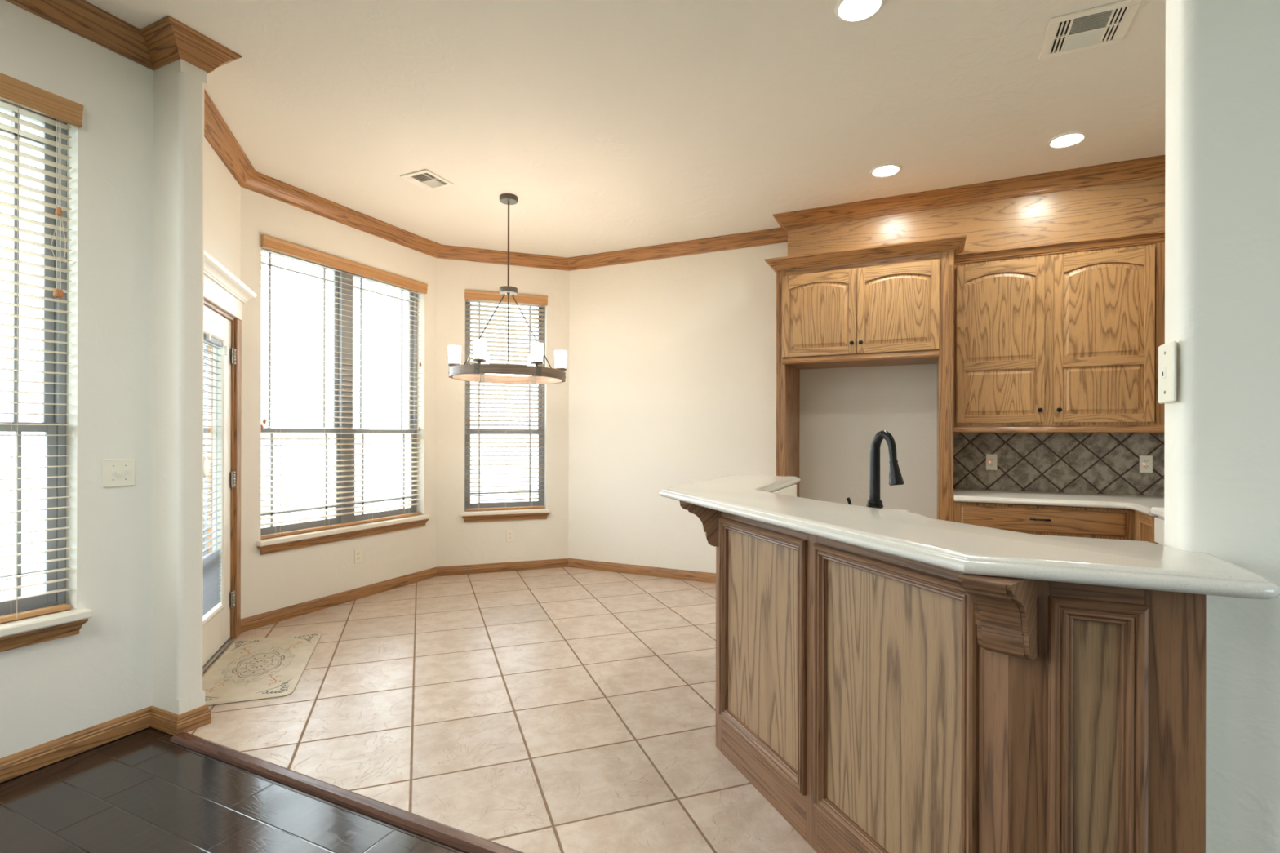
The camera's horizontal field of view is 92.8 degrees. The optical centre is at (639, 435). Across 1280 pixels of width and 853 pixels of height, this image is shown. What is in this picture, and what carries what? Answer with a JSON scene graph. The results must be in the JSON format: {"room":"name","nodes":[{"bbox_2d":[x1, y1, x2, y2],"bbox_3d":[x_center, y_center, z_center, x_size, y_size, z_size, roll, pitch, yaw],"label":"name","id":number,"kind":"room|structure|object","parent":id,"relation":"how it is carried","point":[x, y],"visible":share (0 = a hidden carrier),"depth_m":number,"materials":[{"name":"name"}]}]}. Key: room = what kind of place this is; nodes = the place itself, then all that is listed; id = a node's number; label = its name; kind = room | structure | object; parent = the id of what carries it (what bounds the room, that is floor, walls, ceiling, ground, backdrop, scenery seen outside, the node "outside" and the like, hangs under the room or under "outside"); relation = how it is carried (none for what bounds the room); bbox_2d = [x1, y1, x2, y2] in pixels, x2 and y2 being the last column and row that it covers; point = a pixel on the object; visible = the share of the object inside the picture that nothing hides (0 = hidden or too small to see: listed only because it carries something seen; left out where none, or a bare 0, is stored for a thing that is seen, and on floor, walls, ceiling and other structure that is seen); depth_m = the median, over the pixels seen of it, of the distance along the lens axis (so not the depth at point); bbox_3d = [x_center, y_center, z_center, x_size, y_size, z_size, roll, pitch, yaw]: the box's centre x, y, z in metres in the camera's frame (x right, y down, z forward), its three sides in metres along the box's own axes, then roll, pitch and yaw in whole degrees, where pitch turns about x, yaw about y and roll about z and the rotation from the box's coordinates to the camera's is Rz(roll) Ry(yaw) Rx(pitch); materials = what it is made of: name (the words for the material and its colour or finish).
{"room":"kitchen and dining area","nodes":[
{"label":"kitchen and dining area","id":0,"kind":"room"},
{"bbox_2d":[0,0,153,758],"bbox_3d":[-3.609,-0.232,0.160,0.160,3.145,6.020,0,0,25],"label":"wall","id":1,"kind":"structure","parent":0,"point":[55,689],"depth_m":2.65,"materials":[{"name":"white paint"}]},
{"bbox_2d":[0,98,93,652],"bbox_3d":[-2.773,-0.278,1.867,0.202,2.230,1.692,0,0,25],"label":"window","id":2,"kind":"structure","parent":1,"relation":"in","point":[38,630],"depth_m":2.58,"materials":[{"name":"grey"}]},
{"bbox_2d":[0,112,44,422],"bbox_3d":[-2.669,-0.690,2.282,0.012,1.279,0.660,0,0,25],"label":"grille","id":3,"kind":"object","parent":2,"relation":"attached to","point":[15,114],"depth_m":2.50,"materials":[{"name":"grey"}]},
{"bbox_2d":[0,431,46,597],"bbox_3d":[-2.648,0.326,2.271,0.012,0.693,0.660,0,0,25],"label":"grille","id":4,"kind":"object","parent":2,"relation":"attached to","point":[20,437],"depth_m":2.49,"materials":[{"name":"grey"}]},
{"bbox_2d":[0,72,84,623],"bbox_3d":[-2.744,-0.330,1.853,0.106,2.128,1.630,0,0,25],"label":"window blind","id":5,"kind":"object","parent":2,"relation":"attached to","point":[13,91],"visible":1,"depth_m":2.48,"materials":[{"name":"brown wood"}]},
{"bbox_2d":[0,704,211,782],"bbox_3d":[-3.458,1.297,0.152,0.337,0.088,6.117,0,0,25],"label":"baseboard","id":6,"kind":"structure","parent":1,"relation":"attached to","point":[24,762],"depth_m":2.64,"materials":[{"name":"brown wood"}]},
{"bbox_2d":[102,458,134,487],"bbox_3d":[-2.313,0.165,2.709,0.020,0.123,0.118,0,0,25],"label":"light switch","id":7,"kind":"object","parent":1,"relation":"attached to","point":[116,472],"visible":1,"depth_m":2.71,"materials":[{"name":"white plastic"}]},
{"bbox_2d":[5,0,1164,271],"bbox_3d":[-0.884,-1.745,0.951,6.057,0.103,9.745,0,0,25],"label":"trim","id":8,"kind":"structure","parent":1,"relation":"attached to","point":[167,40],"depth_m":4.26,"materials":[{"name":"brown wood"}]},
{"bbox_2d":[151,58,206,715],"bbox_3d":[-2.219,-0.229,2.871,0.380,3.145,0.110,0,0,25],"label":"wall","id":9,"kind":"structure","parent":0,"point":[178,287],"depth_m":2.79,"materials":[{"name":"white paint"}]},
{"bbox_2d":[204,137,240,318],"bbox_3d":[-2.574,-0.229,3.488,0.160,3.145,1.360,0,0,-20],"label":"wall","id":10,"kind":"structure","parent":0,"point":[222,192],"depth_m":3.75,"materials":[{"name":"white paint"}]},
{"bbox_2d":[202,249,256,674],"bbox_3d":[-2.544,0.183,3.532,0.248,2.321,1.382,0,0,-20],"label":"door","id":11,"kind":"structure","parent":10,"relation":"attached to","point":[222,332],"depth_m":3.82,"materials":[{"name":"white wood"}]},
{"bbox_2d":[202,333,222,616],"bbox_3d":[-2.523,0.222,3.533,0.024,1.614,0.552,0,0,-20],"label":"mini blind","id":12,"kind":"object","parent":11,"relation":"attached to","point":[212,562],"depth_m":3.76,"materials":[{"name":"grey plastic"}]},
{"bbox_2d":[240,186,436,618],"bbox_3d":[-2.410,-0.229,5.022,0.160,3.145,1.961,0,0,25],"label":"wall","id":13,"kind":"structure","parent":0,"point":[273,581],"depth_m":4.69,"materials":[{"name":"white paint"}]},
{"bbox_2d":[255,247,431,555],"bbox_3d":[-2.384,-0.285,5.005,0.202,2.247,1.612,0,0,25],"label":"window","id":14,"kind":"structure","parent":13,"relation":"in","point":[297,541],"depth_m":4.98,"materials":[{"name":"grey"}]},
{"bbox_2d":[261,253,333,426],"bbox_3d":[-2.628,-0.698,4.680,0.012,1.296,0.620,0,0,25],"label":"grille","id":15,"kind":"object","parent":14,"relation":"attached to","point":[268,254],"depth_m":4.76,"materials":[{"name":"grey"}]},
{"bbox_2d":[260,434,335,526],"bbox_3d":[-2.606,0.327,4.668,0.012,0.693,0.620,0,0,25],"label":"grille","id":16,"kind":"object","parent":14,"relation":"attached to","point":[326,520],"depth_m":4.72,"materials":[{"name":"grey"}]},
{"bbox_2d":[260,234,427,539],"bbox_3d":[-2.354,-0.338,4.992,0.106,2.145,1.550,0,0,25],"label":"window blind","id":17,"kind":"object","parent":14,"relation":"attached to","point":[269,242],"visible":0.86,"depth_m":4.84,"materials":[{"name":"brown wood"}]},
{"bbox_2d":[353,278,409,429],"bbox_3d":[-2.289,-0.697,5.402,0.012,1.296,0.620,0,0,25],"label":"grille","id":18,"kind":"object","parent":14,"relation":"attached to","point":[361,279],"depth_m":5.48,"materials":[{"name":"grey"}]},
{"bbox_2d":[355,434,411,514],"bbox_3d":[-2.267,0.327,5.391,0.012,0.693,0.620,0,0,25],"label":"grille","id":19,"kind":"object","parent":14,"relation":"attached to","point":[404,509],"depth_m":5.49,"materials":[{"name":"grey"}]},
{"bbox_2d":[354,547,362,564],"bbox_3d":[-2.320,0.992,5.022,0.008,0.120,0.074,0,0,25],"label":"wall outlet","id":20,"kind":"object","parent":13,"relation":"attached to","point":[358,552],"visible":1,"depth_m":5.02,"materials":[{"name":"white plastic"}]},
{"bbox_2d":[0,567,817,852],"bbox_3d":[0.017,1.410,0.985,9.200,0.120,10.600,0,0,25],"label":"floor","id":21,"kind":"structure","parent":0,"point":[562,709],"depth_m":2.64,"materials":[{"name":"tile"}]},
{"bbox_2d":[202,633,321,706],"bbox_3d":[-2.220,1.337,3.551,0.513,0.011,1.040,0,0,-20],"label":"door mat","id":22,"kind":"object","parent":21,"relation":"on","point":[260,668],"visible":0.9,"depth_m":3.46,"materials":[{"name":"fabric"}]},
{"bbox_2d":[169,732,523,852],"bbox_3d":[-0.651,1.343,2.056,3.120,0.019,0.065,0,0,25],"label":"trim","id":23,"kind":"structure","parent":21,"relation":"on","point":[448,835],"depth_m":2.24,"materials":[{"name":"brown wood"}]},
{"bbox_2d":[764,234,966,521],"bbox_3d":[1.730,-0.004,4.728,1.382,2.718,0.680,0,0,25],"label":"tall cabinet","id":24,"kind":"object","parent":21,"relation":"on","point":[886,304],"visible":0.94,"depth_m":4.46,"materials":[{"name":"brown wood"}]},
{"bbox_2d":[679,484,1206,852],"bbox_3d":[0.644,0.822,2.441,0.895,1.060,2.600,0,0,-7],"label":"breakfast bar","id":25,"kind":"object","parent":21,"relation":"on","point":[878,702],"visible":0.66,"depth_m":1.48,"materials":[{"name":"brown wood"}]},
{"bbox_2d":[658,474,1279,599],"bbox_3d":[0.638,0.272,2.499,1.001,0.040,2.941,0,0,-6],"label":"countertop","id":26,"kind":"structure","parent":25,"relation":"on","point":[963,548],"depth_m":1.40,"materials":[{"name":"white stone"}]},
{"bbox_2d":[953,501,1158,544],"bbox_3d":[2.958,0.910,3.965,1.642,0.895,0.991,0,0,25],"label":"base cabinet","id":27,"kind":"object","parent":21,"relation":"on","point":[1046,520],"visible":0.21,"depth_m":3.95,"materials":[{"name":"brown wood"}]},
{"bbox_2d":[953,488,1164,516],"bbox_3d":[2.963,0.436,3.969,1.644,0.040,1.002,0,0,25],"label":"countertop","id":28,"kind":"structure","parent":27,"relation":"on","point":[1142,504],"depth_m":4.08,"materials":[{"name":"white stone"}]},
{"bbox_2d":[1151,506,1164,545],"bbox_3d":[3.006,0.851,2.971,0.680,0.895,0.756,0,0,25],"label":"range","id":29,"kind":"object","parent":21,"relation":"on","point":[1158,521],"visible":0.15,"depth_m":3.35,"materials":[{"name":"white metal"}]},
{"bbox_2d":[1151,506,1164,517],"bbox_3d":[3.021,0.423,2.965,0.650,0.040,0.753,0,0,25],"label":"cooktop","id":30,"kind":"object","parent":29,"relation":"in","point":[1157,511],"depth_m":3.35,"materials":[{"name":"white ceramic"}]},
{"bbox_3d":[1.313,0.903,2.441,1.695,0.901,1.863,0,0,25],"label":"cabinet","id":31,"kind":"object","parent":21,"relation":"on","visible":0},
{"bbox_2d":[882,508,911,512],"bbox_3d":[1.224,0.431,2.425,1.074,0.040,2.533,0,0,-15],"label":"countertop","id":32,"kind":"structure","parent":31,"relation":"on","point":[900,510],"depth_m":3.36,"materials":[{"name":"white stone"}]},
{"bbox_2d":[846,430,904,508],"bbox_3d":[0.906,0.195,2.330,0.205,0.430,0.104,0,0,35],"label":"faucet","id":33,"kind":"object","parent":32,"relation":"on","point":[895,478],"visible":0.78,"depth_m":2.33,"materials":[{"name":"black metal"}]},
{"bbox_2d":[435,257,568,567],"bbox_3d":[-1.366,-0.226,6.116,1.293,3.145,0.160,0,0,-20],"label":"wall","id":34,"kind":"structure","parent":0,"point":[459,542],"depth_m":5.99,"materials":[{"name":"white paint"}]},
{"bbox_2d":[460,299,550,522],"bbox_3d":[-1.341,-0.282,6.091,0.868,2.247,0.202,0,0,-20],"label":"window","id":35,"kind":"structure","parent":34,"relation":"in","point":[523,514],"depth_m":6.08,"materials":[{"name":"grey"}]},
{"bbox_2d":[470,435,537,502],"bbox_3d":[-1.362,0.330,6.145,0.674,0.693,0.012,0,0,-20],"label":"grille","id":36,"kind":"object","parent":35,"relation":"attached to","point":[529,491],"depth_m":6.18,"materials":[{"name":"grey"}]},
{"bbox_2d":[478,302,530,429],"bbox_3d":[-1.369,-0.695,6.170,0.674,1.296,0.012,0,0,-20],"label":"grille","id":37,"kind":"object","parent":35,"relation":"attached to","point":[478,303],"depth_m":6.25,"materials":[{"name":"grey"}]},
{"bbox_2d":[464,289,547,511],"bbox_3d":[-1.330,-0.335,6.061,0.806,2.145,0.106,0,0,-20],"label":"window blind","id":38,"kind":"object","parent":35,"relation":"attached to","point":[470,295],"visible":0.88,"depth_m":6.07,"materials":[{"name":"brown wood"}]},
{"bbox_2d":[506,529,513,542],"bbox_3d":[-1.293,0.997,6.053,0.074,0.120,0.008,0,0,-20],"label":"wall outlet","id":39,"kind":"object","parent":34,"relation":"attached to","point":[509,533],"visible":1,"depth_m":6.05,"materials":[{"name":"white plastic"}]},
{"bbox_2d":[0,0,1165,257],"bbox_3d":[0.098,-1.855,0.785,9.500,0.120,10.900,0,0,25],"label":"ceiling","id":40,"kind":"structure","parent":0,"point":[611,125],"depth_m":3.29,"materials":[{"name":"white paint"}]},
{"bbox_2d":[400,168,453,191],"bbox_3d":[-1.495,-1.792,4.281,0.245,0.014,0.265,0,0,25],"label":"ceiling vent","id":41,"kind":"object","parent":40,"relation":"in","point":[425,179],"visible":1,"depth_m":4.27,"materials":[{"name":"white metal"}]},
{"bbox_2d":[448,193,566,384],"bbox_3d":[-0.990,-1.106,4.589,0.848,1.384,0.866,0,0,25],"label":"chandelier","id":42,"kind":"object","parent":40,"relation":"hanging from","point":[475,372],"visible":1,"depth_m":4.48,"materials":[{"name":"grey metal"}]},
{"bbox_2d":[834,0,884,22],"bbox_3d":[0.913,-1.787,2.534,0.200,0.010,0.200,0,0,25],"label":"recessed light","id":43,"kind":"object","parent":40,"relation":"in","point":[844,10],"visible":1,"depth_m":2.56,"materials":[{"name":"white glass"}]},
{"bbox_2d":[870,163,902,177],"bbox_3d":[1.657,-1.785,4.105,0.200,0.010,0.200,0,0,25],"label":"recessed light","id":44,"kind":"object","parent":40,"relation":"in","point":[889,169],"visible":1,"depth_m":4.10,"materials":[{"name":"white glass"}]},
{"bbox_2d":[1047,131,1087,147],"bbox_3d":[2.576,-1.783,3.675,0.200,0.010,0.200,0,0,25],"label":"recessed light","id":45,"kind":"object","parent":40,"relation":"in","point":[1072,138],"visible":1,"depth_m":3.67,"materials":[{"name":"white glass"}]},
{"bbox_2d":[1038,0,1142,59],"bbox_3d":[1.968,-1.782,2.682,0.317,0.014,0.305,0,0,25],"label":"ceiling vent","id":46,"kind":"object","parent":40,"relation":"in","point":[1106,24],"visible":1,"depth_m":2.67,"materials":[{"name":"white metal"}]},
{"bbox_2d":[568,242,937,573],"bbox_3d":[1.685,-0.218,5.213,5.383,3.145,0.160,0,0,25],"label":"wall","id":47,"kind":"structure","parent":0,"point":[673,360],"depth_m":5.67,"materials":[{"name":"white paint"}]},
{"bbox_2d":[240,558,715,633],"bbox_3d":[-0.920,1.304,5.423,4.194,0.088,1.502,0,0,-16],"label":"baseboard","id":48,"kind":"structure","parent":47,"relation":"attached to","point":[268,618],"depth_m":5.68,"materials":[{"name":"brown wood"}]},
{"bbox_2d":[787,176,1164,256],"bbox_3d":[2.567,-1.546,4.527,2.850,0.485,0.335,0,0,25],"label":"soffit","id":49,"kind":"structure","parent":47,"relation":"attached to","point":[1134,206],"depth_m":4.30,"materials":[{"name":"brown wood"}]},
{"bbox_2d":[986,453,996,470],"bbox_3d":[2.678,0.202,4.641,0.074,0.120,0.008,0,0,25],"label":"wall outlet","id":50,"kind":"object","parent":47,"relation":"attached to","point":[991,459],"visible":1,"depth_m":4.64,"materials":[{"name":"white plastic"}]},
{"bbox_2d":[953,432,1164,496],"bbox_3d":[3.175,0.187,4.418,1.644,0.458,0.010,0,0,25],"label":"backsplash","id":51,"kind":"structure","parent":47,"relation":"attached to","point":[1092,463],"depth_m":4.46,"materials":[{"name":"tile"}]},
{"bbox_2d":[953,231,1164,432],"bbox_3d":[2.933,-0.668,4.319,1.287,1.296,0.375,0,0,25],"label":"upper cabinet","id":52,"kind":"object","parent":47,"relation":"attached to","point":[1064,336],"visible":0.91,"depth_m":4.17,"materials":[{"name":"brown wood"}]},
{"bbox_2d":[1139,455,1152,472],"bbox_3d":[3.526,0.200,4.243,0.074,0.120,0.008,0,0,25],"label":"wall outlet","id":53,"kind":"object","parent":47,"relation":"attached to","point":[1145,461],"visible":1,"depth_m":4.24,"materials":[{"name":"white plastic"}]},
{"bbox_2d":[1142,459,1149,463],"bbox_3d":[3.525,0.180,4.240,0.033,0.027,0.002,0,0,25],"label":"receptacle","id":54,"kind":"object","parent":53,"relation":"attached to","point":[1144,461],"depth_m":4.24,"materials":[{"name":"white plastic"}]},
{"bbox_2d":[1142,465,1149,469],"bbox_3d":[3.525,0.219,4.240,0.033,0.027,0.002,0,0,25],"label":"receptacle","id":55,"kind":"object","parent":53,"relation":"attached to","point":[1144,467],"depth_m":4.24,"materials":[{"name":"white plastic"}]},
{"bbox_2d":[1164,0,1279,852],"bbox_3d":[2.887,-0.215,0.605,3.690,3.145,0.120,0,0,25],"label":"wall","id":56,"kind":"structure","parent":0,"point":[1222,432],"depth_m":1.30,"materials":[{"name":"white paint"}]},
{"bbox_2d":[1158,340,1177,404],"bbox_3d":[1.207,-0.143,1.390,0.018,0.136,0.094,0,0,25],"label":"switch box","id":57,"kind":"object","parent":56,"relation":"attached to","point":[1168,352],"visible":1,"depth_m":1.37,"materials":[{"name":"white plastic"}]},
{"label":"outside","id":58,"kind":"structure","parent":0,"visible":0},
{"bbox_2d":[0,452,537,582],"bbox_3d":[-1.342,1.596,8.914,70.000,0.100,75.000,0,0,25],"label":"ground","id":59,"kind":"structure","parent":58,"point":[28,472],"depth_m":17.57,"materials":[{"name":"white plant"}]},
{"bbox_2d":[0,575,44,599],"bbox_3d":[-4.305,1.488,5.721,3.750,0.100,6.300,0,0,25],"label":"patio slab","id":60,"kind":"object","parent":59,"relation":"on","point":[37,588],"depth_m":5.76,"materials":[{"name":"grey concrete"}]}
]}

